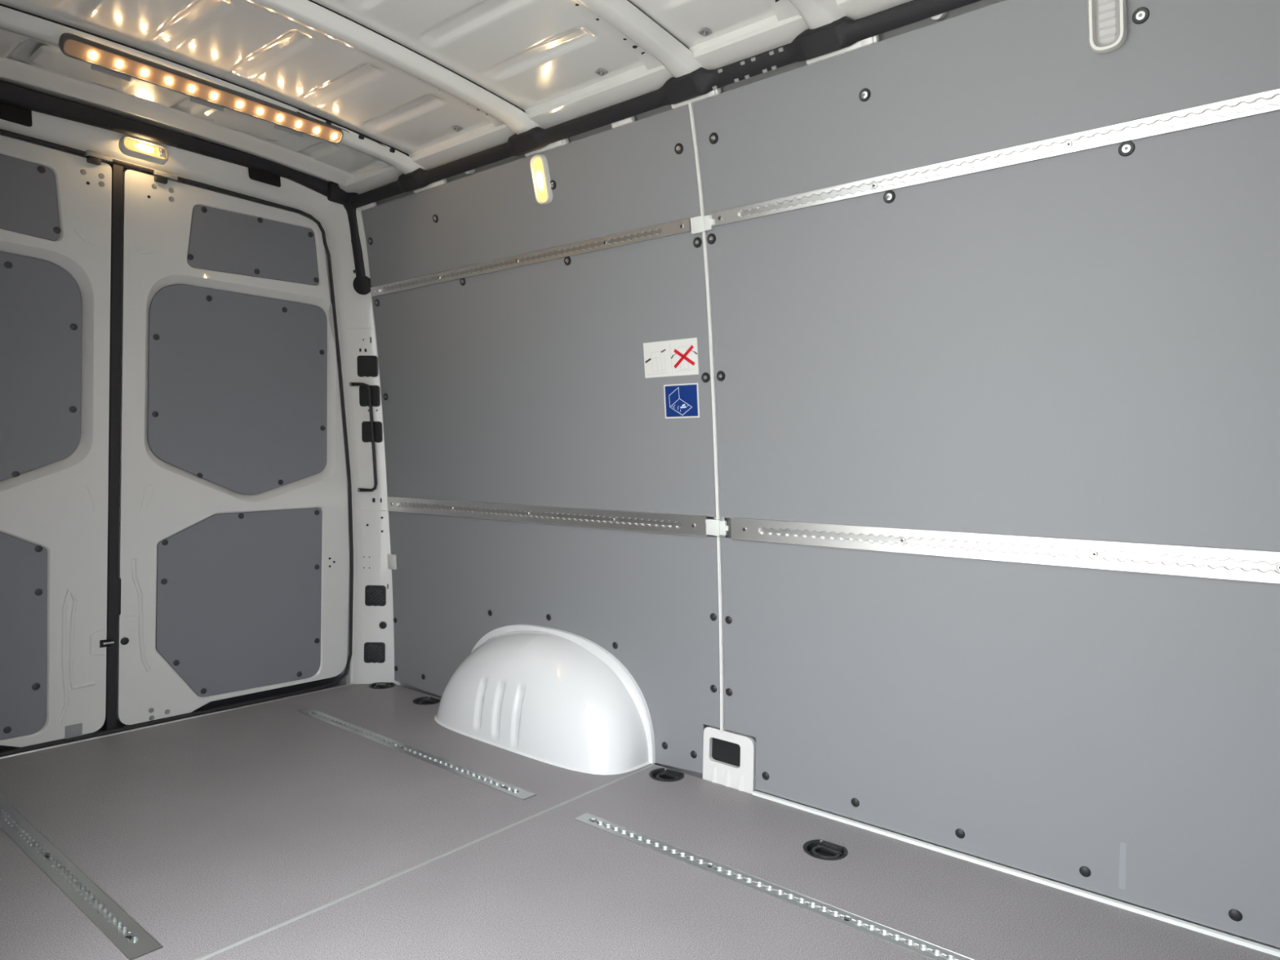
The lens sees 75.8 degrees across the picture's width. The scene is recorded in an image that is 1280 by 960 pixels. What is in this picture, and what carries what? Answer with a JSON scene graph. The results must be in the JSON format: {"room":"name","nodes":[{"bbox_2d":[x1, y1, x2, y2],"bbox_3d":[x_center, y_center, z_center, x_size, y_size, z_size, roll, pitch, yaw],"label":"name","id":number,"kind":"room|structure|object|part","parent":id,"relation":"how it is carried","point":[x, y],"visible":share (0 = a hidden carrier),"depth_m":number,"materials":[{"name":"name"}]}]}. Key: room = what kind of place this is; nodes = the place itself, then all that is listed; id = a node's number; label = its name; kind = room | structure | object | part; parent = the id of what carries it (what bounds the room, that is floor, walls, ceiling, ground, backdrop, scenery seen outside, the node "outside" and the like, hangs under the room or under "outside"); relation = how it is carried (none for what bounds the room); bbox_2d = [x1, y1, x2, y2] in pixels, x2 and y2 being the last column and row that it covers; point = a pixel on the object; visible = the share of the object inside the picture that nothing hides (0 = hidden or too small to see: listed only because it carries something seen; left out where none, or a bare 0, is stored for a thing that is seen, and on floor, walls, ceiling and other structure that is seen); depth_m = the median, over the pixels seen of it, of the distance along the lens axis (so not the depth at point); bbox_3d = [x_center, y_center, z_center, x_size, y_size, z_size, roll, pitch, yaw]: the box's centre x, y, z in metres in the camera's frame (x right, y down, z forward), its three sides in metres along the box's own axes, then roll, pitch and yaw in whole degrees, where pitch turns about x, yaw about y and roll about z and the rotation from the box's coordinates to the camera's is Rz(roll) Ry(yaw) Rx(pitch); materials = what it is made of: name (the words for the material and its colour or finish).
{"room":"cargo space","nodes":[
{"label":"cargo space","id":0,"kind":"room"},
{"bbox_2d":[0,102,397,756],"bbox_3d":[-1.595,-0.158,2.679,0.227,2.040,1.814,2,1,39],"label":"door frame","id":1,"kind":"structure","parent":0,"point":[369,536],"depth_m":3.22,"materials":[{"name":"white paint"}]},
{"bbox_2d":[0,134,114,746],"bbox_3d":[-1.972,-0.108,2.341,0.061,1.844,0.846,2,1,39],"label":"door","id":2,"kind":"structure","parent":1,"relation":"in","point":[55,295],"depth_m":2.54,"materials":[{"name":"white paint"}]},
{"bbox_3d":[-2.013,0.441,2.302,0.001,0.668,0.598,2,1,39],"label":"panel","id":3,"kind":"part","parent":2,"relation":"part of","materials":[{"name":"grey plastic"}]},
{"bbox_3d":[-1.938,-0.852,2.348,0.001,0.234,0.482,2,1,39],"label":"panel","id":4,"kind":"part","parent":2,"relation":"part of","materials":[{"name":"grey plastic"}]},
{"bbox_3d":[-1.980,-0.316,2.361,0.001,0.737,0.649,2,1,39],"label":"panel","id":5,"kind":"part","parent":2,"relation":"part of","materials":[{"name":"grey plastic"}]},
{"bbox_3d":[-1.706,-1.021,2.594,0.012,0.014,0.072,2,1,39],"label":"strike plate","id":6,"kind":"part","parent":2,"relation":"part of","materials":[{"name":"grey metal"}]},
{"bbox_2d":[103,163,123,730],"bbox_3d":[-1.705,-0.100,2.671,0.031,1.830,0.037,2,1,39],"label":"door seal","id":7,"kind":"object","parent":1,"relation":"attached to","point":[113,582],"depth_m":2.66,"materials":[{"name":"black rubber"}]},
{"bbox_2d":[118,135,168,164],"bbox_3d":[-1.590,-1.058,2.639,0.040,0.060,0.138,2,1,39],"label":"lamp","id":8,"kind":"object","parent":1,"relation":"attached to","point":[130,146],"visible":1,"depth_m":2.63,"materials":[{"name":"white plastic"}]},
{"bbox_3d":[-1.583,-1.061,2.630,0.012,0.022,0.052,-16,-10,38],"label":"bulb","id":9,"kind":"part","parent":8,"relation":"part of","materials":[{"name":"beige"}]},
{"bbox_2d":[158,147,165,157],"bbox_3d":[-1.549,-1.061,2.667,0.006,0.030,0.020,-16,-10,38],"label":"rocker switch","id":10,"kind":"object","parent":8,"relation":"attached to","point":[162,152],"depth_m":2.66,"materials":[{"name":"grey plastic"}]},
{"bbox_2d":[116,169,349,724],"bbox_3d":[-1.433,-0.106,3.002,0.061,1.834,0.826,2,1,39],"label":"door","id":11,"kind":"structure","parent":1,"relation":"in","point":[240,373],"depth_m":2.94,"materials":[{"name":"white paint"}]},
{"bbox_3d":[-1.583,-1.016,2.745,0.012,0.014,0.072,2,1,39],"label":"strike plate","id":12,"kind":"part","parent":11,"relation":"part of","materials":[{"name":"grey metal"}]},
{"bbox_3d":[-1.446,-0.314,3.016,0.001,0.737,0.649,2,1,39],"label":"panel","id":13,"kind":"part","parent":11,"relation":"part of","materials":[{"name":"grey plastic"}]},
{"bbox_3d":[-1.441,0.439,3.004,0.001,0.661,0.596,2,1,39],"label":"panel","id":14,"kind":"part","parent":11,"relation":"part of","materials":[{"name":"grey plastic"}]},
{"bbox_3d":[-1.398,-0.850,3.010,0.001,0.234,0.482,2,1,39],"label":"panel","id":15,"kind":"part","parent":11,"relation":"part of","materials":[{"name":"grey plastic"}]},
{"bbox_2d":[349,382,377,492],"bbox_3d":[-1.098,-0.169,3.263,0.100,0.434,0.062,1,1,22],"label":"handle","id":16,"kind":"object","parent":1,"relation":"attached to","point":[351,384],"visible":1,"depth_m":3.25,"materials":[{"name":"black metal"}]},
{"bbox_2d":[356,355,377,377],"bbox_3d":[-1.077,-0.449,3.252,0.084,0.085,0.014,1,1,5],"label":"plug","id":17,"kind":"object","parent":1,"relation":"attached to","point":[367,366],"visible":1,"depth_m":3.25,"materials":[{"name":"black plastic"}]},
{"bbox_2d":[359,385,380,406],"bbox_3d":[-1.073,-0.333,3.264,0.084,0.085,0.013,1,1,5],"label":"plug","id":18,"kind":"object","parent":1,"relation":"attached to","point":[375,389],"visible":0.93,"depth_m":3.26,"materials":[{"name":"black plastic"}]},
{"bbox_2d":[361,421,382,442],"bbox_3d":[-1.067,-0.191,3.279,0.084,0.085,0.013,1,1,5],"label":"plug","id":19,"kind":"object","parent":1,"relation":"attached to","point":[366,425],"visible":0.88,"depth_m":3.28,"materials":[{"name":"black plastic"}]},
{"bbox_2d":[364,642,385,662],"bbox_3d":[-1.076,0.700,3.334,0.084,0.085,0.007,1,2,-4],"label":"plug","id":20,"kind":"object","parent":1,"relation":"attached to","point":[374,652],"visible":1,"depth_m":3.33,"materials":[{"name":"black plastic"}]},
{"bbox_2d":[364,585,386,606],"bbox_3d":[-1.070,0.468,3.327,0.084,0.085,0.008,1,2,-1],"label":"plug","id":21,"kind":"object","parent":1,"relation":"attached to","point":[375,595],"visible":1,"depth_m":3.33,"materials":[{"name":"black plastic"}]},
{"bbox_2d":[378,621,386,628],"bbox_3d":[-1.042,0.588,3.333,0.031,0.031,0.006,1,2,-3],"label":"plug","id":22,"kind":"object","parent":1,"relation":"attached to","point":[383,624],"visible":1,"depth_m":3.33,"materials":[{"name":"black plastic"}]},
{"bbox_2d":[0,0,911,194],"bbox_3d":[-0.381,-1.092,1.692,3.360,0.140,1.440,2,1,39],"label":"ceiling","id":23,"kind":"structure","parent":0,"point":[399,75],"depth_m":2.15,"materials":[{"name":"white paint"}]},
{"bbox_3d":[-1.547,-1.119,2.643,0.330,0.049,1.280,2,1,39],"label":"roof frame","id":24,"kind":"part","parent":23,"relation":"part of","materials":[{"name":"white paint"}]},
{"bbox_2d":[58,32,342,143],"bbox_3d":[-1.188,-1.081,2.316,0.056,0.072,0.758,2,1,39],"label":"light bar","id":25,"kind":"object","parent":23,"relation":"attached to","point":[102,58],"visible":1,"depth_m":2.25,"materials":[{"name":"grey"}]},
{"bbox_2d":[297,109,395,152],"bbox_3d":[-0.911,-1.100,2.634,0.048,0.036,0.389,2,1,33],"label":"wire","id":26,"kind":"object","parent":25,"relation":"attached to","point":[360,136],"visible":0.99,"depth_m":2.60,"materials":[{"name":"black plastic"}]},
{"bbox_2d":[452,125,462,131],"bbox_3d":[-0.569,-1.094,2.566,0.027,0.015,0.028,2,1,39],"label":"clip","id":27,"kind":"object","parent":23,"relation":"attached to","point":[457,128],"visible":1,"depth_m":2.56,"materials":[{"name":"grey"}]},
{"bbox_2d":[0,0,981,294],"bbox_3d":[-0.322,-0.895,1.679,3.163,0.416,1.455,2,1,39],"label":"trim","id":28,"kind":"structure","parent":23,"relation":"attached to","point":[844,32],"depth_m":2.38,"materials":[{"name":"black plastic"}]},
{"bbox_2d":[595,68,607,76],"bbox_3d":[-0.102,-1.080,2.185,0.027,0.015,0.028,2,1,39],"label":"clip","id":29,"kind":"object","parent":23,"relation":"attached to","point":[601,72],"visible":1,"depth_m":2.18,"materials":[{"name":"grey plastic"}]},
{"bbox_3d":[0.067,-1.059,2.148,3.200,0.060,0.079,2,1,39],"label":"roof rail","id":30,"kind":"part","parent":23,"relation":"part of","materials":[{"name":"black metal"}]},
{"bbox_2d":[697,27,711,36],"bbox_3d":[0.156,-1.072,1.974,0.027,0.015,0.028,2,1,39],"label":"clip","id":31,"kind":"object","parent":23,"relation":"attached to","point":[704,32],"visible":1,"depth_m":1.97,"materials":[{"name":"grey plastic"}]},
{"bbox_2d":[0,683,1279,959],"bbox_3d":[-0.428,0.885,1.724,3.400,0.064,1.840,2,1,39],"label":"floor","id":32,"kind":"structure","parent":0,"point":[270,829],"depth_m":1.83,"materials":[{"name":"grey textured resin-coated plywood"}]},
{"bbox_2d":[0,794,162,959],"bbox_3d":[-1.342,0.841,1.850,1.172,0.010,0.054,2,1,39],"label":"rail","id":33,"kind":"object","parent":32,"relation":"on","point":[122,930],"visible":1,"depth_m":1.70,"materials":[{"name":"silver metal"}]},
{"bbox_2d":[368,682,395,688],"bbox_3d":[-1.035,0.834,3.295,0.103,0.027,0.092,1,1,-1],"label":"ring","id":34,"kind":"object","parent":32,"relation":"on","point":[388,685],"visible":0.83,"depth_m":3.32,"materials":[{"name":"black plastic"}]},
{"bbox_2d":[298,708,536,799],"bbox_3d":[-0.749,0.844,2.583,1.165,0.010,0.049,2,1,39],"label":"rail","id":35,"kind":"object","parent":32,"relation":"on","point":[504,787],"visible":1,"depth_m":2.51,"materials":[{"name":"silver metal"}]},
{"bbox_2d":[413,696,440,704],"bbox_3d":[-0.806,0.841,3.094,0.103,0.027,0.092,2,1,39],"label":"ring","id":36,"kind":"object","parent":32,"relation":"on","point":[427,700],"visible":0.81,"depth_m":3.12,"materials":[{"name":"black plastic"}]},
{"bbox_2d":[434,623,655,774],"bbox_3d":[-0.370,0.670,2.686,0.902,0.352,0.224,2,1,39],"label":"wheel arch","id":37,"kind":"object","parent":32,"relation":"on","point":[559,698],"visible":1,"depth_m":2.55,"materials":[{"name":"white paint"}]},
{"bbox_2d":[648,768,684,782],"bbox_3d":[0.074,0.867,2.389,0.103,0.027,0.092,2,1,39],"label":"ring","id":38,"kind":"object","parent":32,"relation":"on","point":[666,775],"visible":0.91,"depth_m":2.41,"materials":[{"name":"black plastic"}]},
{"bbox_2d":[573,812,974,959],"bbox_3d":[0.476,0.881,1.590,1.620,0.010,0.049,2,1,39],"label":"rail","id":39,"kind":"object","parent":32,"relation":"on","point":[908,942],"visible":1,"depth_m":1.73,"materials":[{"name":"silver metal"}]},
{"bbox_2d":[803,839,847,860],"bbox_3d":[0.433,0.880,1.934,0.103,0.027,0.092,2,1,39],"label":"ring","id":40,"kind":"object","parent":32,"relation":"in","point":[820,849],"visible":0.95,"depth_m":1.96,"materials":[{"name":"black plastic"}]},
{"bbox_2d":[360,0,1279,949],"bbox_3d":[0.149,-0.123,2.260,3.170,2.070,0.284,2,1,39],"label":"wall","id":41,"kind":"structure","parent":0,"point":[1083,344],"depth_m":1.91,"materials":[{"name":"grey plastic"}]},
{"bbox_2d":[369,217,691,296],"bbox_3d":[-0.451,-0.709,2.707,1.517,0.034,0.016,2,1,39],"label":"rail","id":42,"kind":"object","parent":41,"relation":"attached to","point":[680,226],"visible":1,"depth_m":2.58,"materials":[{"name":"silver metal"}]},
{"bbox_3d":[-0.456,-0.862,2.673,1.556,0.278,0.076,2,1,39],"label":"wall panel","id":43,"kind":"part","parent":41,"relation":"part of","materials":[{"name":"grey plastic"}]},
{"bbox_2d":[529,154,552,204],"bbox_3d":[-0.300,-0.920,2.520,0.062,0.146,0.062,2,1,39],"label":"lamp","id":44,"kind":"object","parent":41,"relation":"attached to","point":[539,166],"visible":1,"depth_m":2.51,"materials":[{"name":"white plastic"}]},
{"bbox_3d":[-0.305,-0.914,2.513,0.025,0.056,0.012,2,16,39],"label":"bulb","id":45,"kind":"part","parent":44,"relation":"part of","materials":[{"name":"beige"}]},
{"bbox_3d":[-0.421,-0.306,2.756,1.580,0.782,0.106,2,1,39],"label":"wall panel","id":46,"kind":"part","parent":41,"relation":"part of","materials":[{"name":"grey plastic"}]},
{"bbox_2d":[386,496,707,537],"bbox_3d":[-0.409,0.113,2.803,1.546,0.058,0.014,2,1,39],"label":"rail","id":47,"kind":"object","parent":41,"relation":"attached to","point":[665,523],"visible":1,"depth_m":2.68,"materials":[{"name":"silver metal"}]},
{"bbox_3d":[-0.389,0.492,2.824,1.580,0.703,0.050,2,1,39],"label":"wall panel","id":48,"kind":"part","parent":41,"relation":"part of","materials":[{"name":"grey laminate"}]},
{"bbox_2d":[643,337,698,377],"bbox_3d":[0.086,-0.346,2.338,0.191,0.100,0.013,2,1,39],"label":"sticker","id":49,"kind":"object","parent":41,"relation":"attached to","point":[674,357],"visible":1,"depth_m":2.33,"materials":[{"name":"white paper"}]},
{"bbox_2d":[663,382,699,418],"bbox_3d":[0.117,-0.224,2.331,0.120,0.096,0.012,2,1,39],"label":"sticker","id":50,"kind":"object","parent":41,"relation":"attached to","point":[681,400],"visible":1,"depth_m":2.33,"materials":[{"name":"blue"}]},
{"bbox_2d":[690,214,714,234],"bbox_3d":[0.168,-0.684,2.197,0.071,0.043,0.019,2,1,39],"label":"connector","id":51,"kind":"object","parent":41,"relation":"attached to","point":[701,224],"visible":1,"depth_m":2.19,"materials":[{"name":"white plastic"}]},
{"bbox_2d":[706,519,728,535],"bbox_3d":[0.216,0.132,2.287,0.071,0.045,0.016,2,1,39],"label":"connector","id":52,"kind":"object","parent":41,"relation":"attached to","point":[713,526],"visible":1,"depth_m":2.28,"materials":[{"name":"white plastic"}]},
{"bbox_3d":[0.250,0.792,2.322,0.168,0.162,0.020,2,1,39],"label":"floor plate","id":53,"kind":"part","parent":41,"relation":"part of","materials":[{"name":"white paint"}]},
{"bbox_3d":[0.747,-0.825,1.692,1.520,0.278,0.076,2,1,39],"label":"wall panel","id":54,"kind":"part","parent":41,"relation":"part of","materials":[{"name":"grey plastic"}]},
{"bbox_3d":[0.791,-0.269,1.767,1.520,0.782,0.106,2,1,39],"label":"wall panel","id":55,"kind":"part","parent":41,"relation":"part of","materials":[{"name":"grey plastic"}]},
{"bbox_2d":[709,88,1279,226],"bbox_3d":[0.751,-0.673,1.727,1.450,0.034,0.016,2,1,39],"label":"rail","id":56,"kind":"object","parent":41,"relation":"attached to","point":[1267,101],"visible":1,"depth_m":1.69,"materials":[{"name":"silver metal"}]},
{"bbox_3d":[0.823,0.523,1.836,1.520,0.691,0.049,2,1,39],"label":"wall panel","id":57,"kind":"part","parent":41,"relation":"part of","materials":[{"name":"grey laminate"}]},
{"bbox_2d":[730,517,1279,583],"bbox_3d":[0.807,0.150,1.811,1.432,0.058,0.014,2,1,39],"label":"rail","id":58,"kind":"object","parent":41,"relation":"attached to","point":[1256,566],"visible":1,"depth_m":1.77,"materials":[{"name":"silver metal"}]},
{"bbox_2d":[752,790,1279,957],"bbox_3d":[0.870,0.877,1.810,1.438,0.008,0.012,2,1,39],"label":"baseboard","id":59,"kind":"structure","parent":41,"relation":"attached to","point":[1206,931],"depth_m":1.80,"materials":[{"name":"white plastic"}]},
{"bbox_2d":[1087,0,1127,53],"bbox_3d":[0.879,-0.899,1.548,0.062,0.170,0.076,2,1,39],"label":"lamp","id":60,"kind":"object","parent":41,"relation":"attached to","point":[1107,19],"visible":1,"depth_m":1.55,"materials":[{"name":"white plastic"}]}
]}

